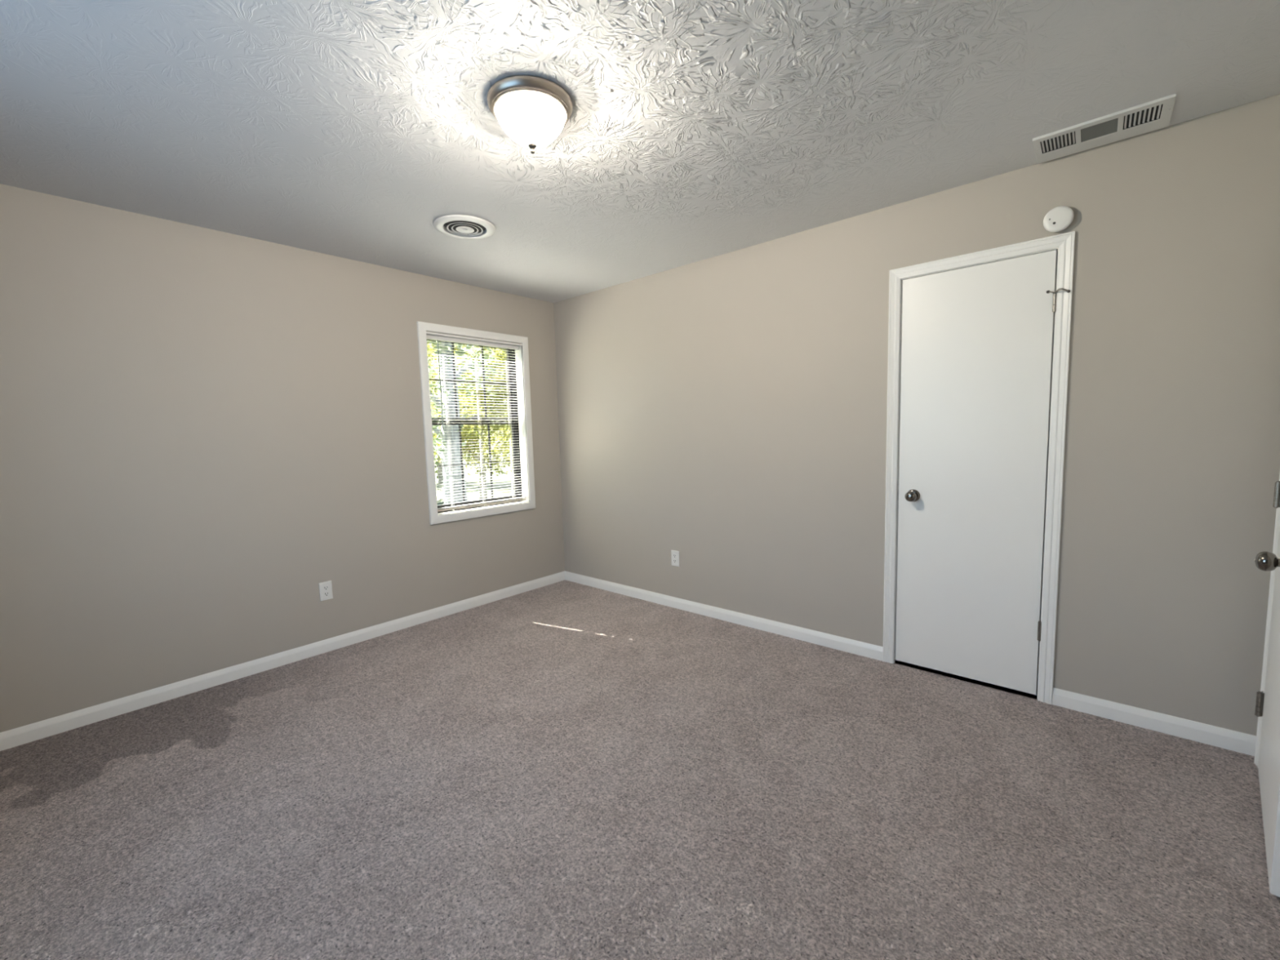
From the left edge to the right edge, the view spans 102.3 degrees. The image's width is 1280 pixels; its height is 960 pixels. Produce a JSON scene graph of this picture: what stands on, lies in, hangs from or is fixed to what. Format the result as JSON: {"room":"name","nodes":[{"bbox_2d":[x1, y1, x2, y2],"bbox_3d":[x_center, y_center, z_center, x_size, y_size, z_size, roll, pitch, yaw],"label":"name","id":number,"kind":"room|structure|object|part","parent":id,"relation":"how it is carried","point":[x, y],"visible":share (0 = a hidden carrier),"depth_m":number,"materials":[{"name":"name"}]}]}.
{"room":"empty bedroom","nodes":[
{"label":"empty bedroom","id":0,"kind":"room"},
{"bbox_2d":[0,183,564,732],"bbox_3d":[-1.949,-0.186,3.249,0.120,2.620,3.860,3,7,41],"label":"wall","id":1,"kind":"structure","parent":0,"point":[202,430],"depth_m":2.75,"materials":[{"name":"beige paint"}]},
{"bbox_2d":[0,571,564,751],"bbox_3d":[-1.866,1.022,3.318,0.012,0.078,3.620,3,7,41],"label":"baseboard","id":2,"kind":"structure","parent":1,"relation":"attached to","point":[37,731],"depth_m":2.87,"materials":[{"name":"white paint"}]},
{"bbox_2d":[318,580,333,601],"bbox_3d":[-1.950,0.689,3.205,0.008,0.115,0.070,3,7,41],"label":"wall outlet","id":3,"kind":"object","parent":1,"relation":"attached to","point":[325,588],"visible":1,"depth_m":3.20,"materials":[{"name":"white plastic"}]},
{"bbox_2d":[323,585,328,590],"bbox_3d":[-1.949,0.670,3.201,0.002,0.028,0.034,3,7,41],"label":"receptacle","id":4,"kind":"object","parent":3,"relation":"attached to","point":[325,587],"depth_m":3.20,"materials":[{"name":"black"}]},
{"bbox_2d":[323,591,329,596],"bbox_3d":[-1.948,0.709,3.205,0.002,0.028,0.034,3,7,41],"label":"receptacle","id":5,"kind":"object","parent":3,"relation":"attached to","point":[325,593],"depth_m":3.20,"materials":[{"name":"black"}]},
{"bbox_2d":[416,320,535,524],"bbox_3d":[-1.270,-0.431,4.021,0.168,1.422,0.925,3,7,41],"label":"window","id":6,"kind":"structure","parent":1,"relation":"in","point":[525,447],"depth_m":4.10,"materials":[{"name":"white paint"}]},
{"bbox_3d":[-1.329,-0.754,4.035,0.020,0.641,0.748,3,7,41],"label":"sash","id":7,"kind":"part","parent":6,"relation":"part of","materials":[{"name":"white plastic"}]},
{"bbox_3d":[-1.293,-0.149,4.074,0.020,0.673,0.748,3,7,41],"label":"sash","id":8,"kind":"part","parent":6,"relation":"part of","materials":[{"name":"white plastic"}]},
{"bbox_2d":[426,334,526,511],"bbox_3d":[-1.243,-0.429,3.995,0.037,1.270,0.796,3,7,41],"label":"window blind","id":9,"kind":"object","parent":6,"relation":"attached to","point":[428,336],"visible":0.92,"depth_m":3.96,"materials":[{"name":"white plastic"}]},
{"bbox_3d":[-1.416,-0.399,3.806,0.028,1.234,0.009,3,7,41],"label":"ladder cord","id":10,"kind":"part","parent":9,"relation":"part of","materials":[{"name":"white fabric"}]},
{"bbox_3d":[-1.242,-0.422,4.003,0.028,1.234,0.009,3,7,41],"label":"ladder cord","id":11,"kind":"part","parent":9,"relation":"part of","materials":[{"name":"white fabric"}]},
{"bbox_3d":[-1.230,0.194,4.054,0.025,0.016,0.792,3,7,41],"label":"rail","id":12,"kind":"part","parent":9,"relation":"part of","materials":[{"name":"beige plastic"}]},
{"bbox_3d":[-1.059,-0.446,4.211,0.028,1.234,0.009,3,7,41],"label":"ladder cord","id":13,"kind":"part","parent":9,"relation":"part of","materials":[{"name":"white fabric"}]},
{"bbox_3d":[-1.310,-0.426,4.057,0.060,1.310,0.818,3,7,41],"label":"frame","id":14,"kind":"part","parent":6,"relation":"part of","materials":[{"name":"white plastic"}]},
{"bbox_3d":[-1.232,0.224,4.065,0.103,0.012,0.812,3,7,41],"label":"sill","id":15,"kind":"part","parent":6,"relation":"part of","materials":[{"name":"white paint"}]},
{"bbox_2d":[0,579,1279,959],"bbox_3d":[0.352,1.166,1.863,5.275,0.060,4.340,3,7,41],"label":"floor","id":16,"kind":"structure","parent":0,"point":[564,770],"depth_m":1.79,"materials":[{"name":"grey carpet"}]},
{"bbox_2d":[0,0,1279,302],"bbox_3d":[-0.404,-1.295,1.758,4.075,0.020,3.620,3,7,41],"label":"ceiling","id":17,"kind":"structure","parent":0,"point":[695,131],"depth_m":1.79,"materials":[{"name":"white paint"}]},
{"bbox_2d":[433,214,495,239],"bbox_3d":[-0.940,-1.353,2.772,0.318,0.025,0.318,3,7,41],"label":"ceiling vent","id":18,"kind":"object","parent":17,"relation":"in","point":[458,226],"visible":1,"depth_m":2.76,"materials":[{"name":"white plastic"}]},
{"bbox_2d":[486,75,573,154],"bbox_3d":[-0.371,-1.204,1.767,0.286,0.165,0.286,3,7,41],"label":"ceiling light","id":19,"kind":"object","parent":17,"relation":"attached to","point":[527,104],"visible":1,"depth_m":1.72,"materials":[{"name":"white glass"}]},
{"bbox_2d":[1032,93,1176,164],"bbox_3d":[1.806,-1.365,2.029,0.402,0.012,0.250,3,7,41],"label":"ceiling vent","id":20,"kind":"object","parent":17,"relation":"in","point":[1156,114],"visible":1,"depth_m":2.01,"materials":[{"name":"white metal"}]},
{"bbox_2d":[553,93,1279,735],"bbox_3d":[0.905,-0.263,3.228,4.195,2.620,0.120,3,7,41],"label":"wall","id":21,"kind":"structure","parent":0,"point":[726,412],"depth_m":2.35,"materials":[{"name":"beige paint"}]},
{"bbox_2d":[671,550,679,566],"bbox_3d":[0.259,0.579,3.810,0.070,0.115,0.008,3,7,41],"label":"wall outlet","id":22,"kind":"object","parent":21,"relation":"attached to","point":[674,554],"visible":1,"depth_m":3.81,"materials":[{"name":"white plastic"}]},
{"bbox_2d":[564,571,1256,755],"bbox_3d":[0.849,0.946,3.330,4.075,0.078,0.012,3,7,41],"label":"baseboard","id":23,"kind":"structure","parent":21,"relation":"attached to","point":[1230,740],"depth_m":2.38,"materials":[{"name":"white paint"}]},
{"bbox_2d":[882,231,1075,704],"bbox_3d":[1.649,-0.030,2.590,0.740,2.114,0.136,3,7,41],"label":"trim","id":24,"kind":"structure","parent":21,"relation":"attached to","point":[1064,243],"depth_m":2.38,"materials":[{"name":"white paint"}]},
{"bbox_2d":[895,249,1070,694],"bbox_3d":[1.625,-0.003,2.524,0.678,2.038,0.108,3,7,41],"label":"door","id":25,"kind":"structure","parent":21,"relation":"in","point":[977,340],"depth_m":2.53,"materials":[{"name":"white paint"}]},
{"bbox_3d":[1.416,0.085,2.692,0.054,0.054,0.066,3,7,41],"label":"knob","id":26,"kind":"part","parent":25,"relation":"part of","materials":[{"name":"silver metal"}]},
{"bbox_3d":[1.825,-0.821,2.237,0.025,0.018,0.052,-6,7,-37],"label":"stop arm","id":27,"kind":"part","parent":25,"relation":"part of","materials":[{"name":"silver metal"}]},
{"bbox_2d":[1043,205,1073,232],"bbox_3d":[1.805,-1.124,2.226,0.103,0.103,0.042,3,7,41],"label":"smoke detector","id":28,"kind":"object","parent":21,"relation":"attached to","point":[1058,219],"visible":1,"depth_m":2.21,"materials":[{"name":"white plastic"}]},
{"bbox_3d":[1.167,-0.010,0.445,0.120,2.620,3.740,3,7,41],"label":"wall","id":29,"kind":"structure","parent":0,"visible":0},
{"bbox_2d":[1253,472,1279,767],"bbox_3d":[2.062,0.062,1.485,0.136,2.114,0.880,3,7,41],"label":"trim","id":30,"kind":"structure","parent":29,"relation":"attached to","point":[1277,510],"depth_m":1.89,"materials":[{"name":"white paint"}]},
{"bbox_2d":[1254,480,1279,897],"bbox_3d":[1.972,0.078,1.587,0.795,2.040,0.108,-6,7,-41],"label":"door","id":31,"kind":"structure","parent":29,"relation":"in","point":[1268,703],"depth_m":1.59,"materials":[{"name":"white paint"}]},
{"bbox_3d":[1.718,0.222,1.397,0.068,0.054,0.054,3,7,41],"label":"knob","id":32,"kind":"part","parent":31,"relation":"part of","materials":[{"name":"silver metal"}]},
{"label":"outside","id":33,"kind":"structure","parent":0,"visible":0},
{"bbox_2d":[434,449,514,505],"bbox_3d":[-16.687,-0.355,32.001,59.880,0.200,100.000,3,7,41],"label":"ground","id":34,"kind":"structure","parent":33,"point":[473,470],"depth_m":22.25,"materials":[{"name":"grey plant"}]},
{"bbox_2d":[426,343,442,466],"bbox_3d":[-8.000,-2.204,16.150,4.241,6.064,4.235,3,7,41],"label":"broadleaf tree","id":35,"kind":"object","parent":34,"relation":"on","point":[438,409],"visible":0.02,"depth_m":16.40,"materials":[{"name":"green plant"}]},
{"bbox_2d":[426,340,503,504],"bbox_3d":[-3.131,-2.839,8.125,3.212,8.544,3.056,3,7,41],"label":"broadleaf tree","id":36,"kind":"object","parent":34,"relation":"on","point":[452,434],"visible":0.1,"depth_m":8.19,"materials":[{"name":"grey plant"}]},
{"bbox_2d":[426,340,506,483],"bbox_3d":[-9.159,-4.053,23.031,6.115,8.532,5.996,3,7,41],"label":"broadleaf tree","id":37,"kind":"object","parent":34,"relation":"on","point":[440,472],"visible":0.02,"depth_m":23.20,"materials":[{"name":"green plant"}]},
{"bbox_2d":[426,340,513,500],"bbox_3d":[-4.140,-2.044,13.256,3.583,6.067,3.545,-2,5,-9],"label":"broadleaf tree","id":38,"kind":"object","parent":34,"relation":"on","point":[471,429],"visible":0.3,"depth_m":12.86,"materials":[{"name":"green plant"}]},
{"bbox_2d":[457,347,512,474],"bbox_3d":[-4.589,-3.557,19.144,4.609,8.012,4.874,3,7,41],"label":"broadleaf tree","id":39,"kind":"object","parent":34,"relation":"on","point":[505,425],"visible":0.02,"depth_m":19.06,"materials":[{"name":"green plant"}]}
]}

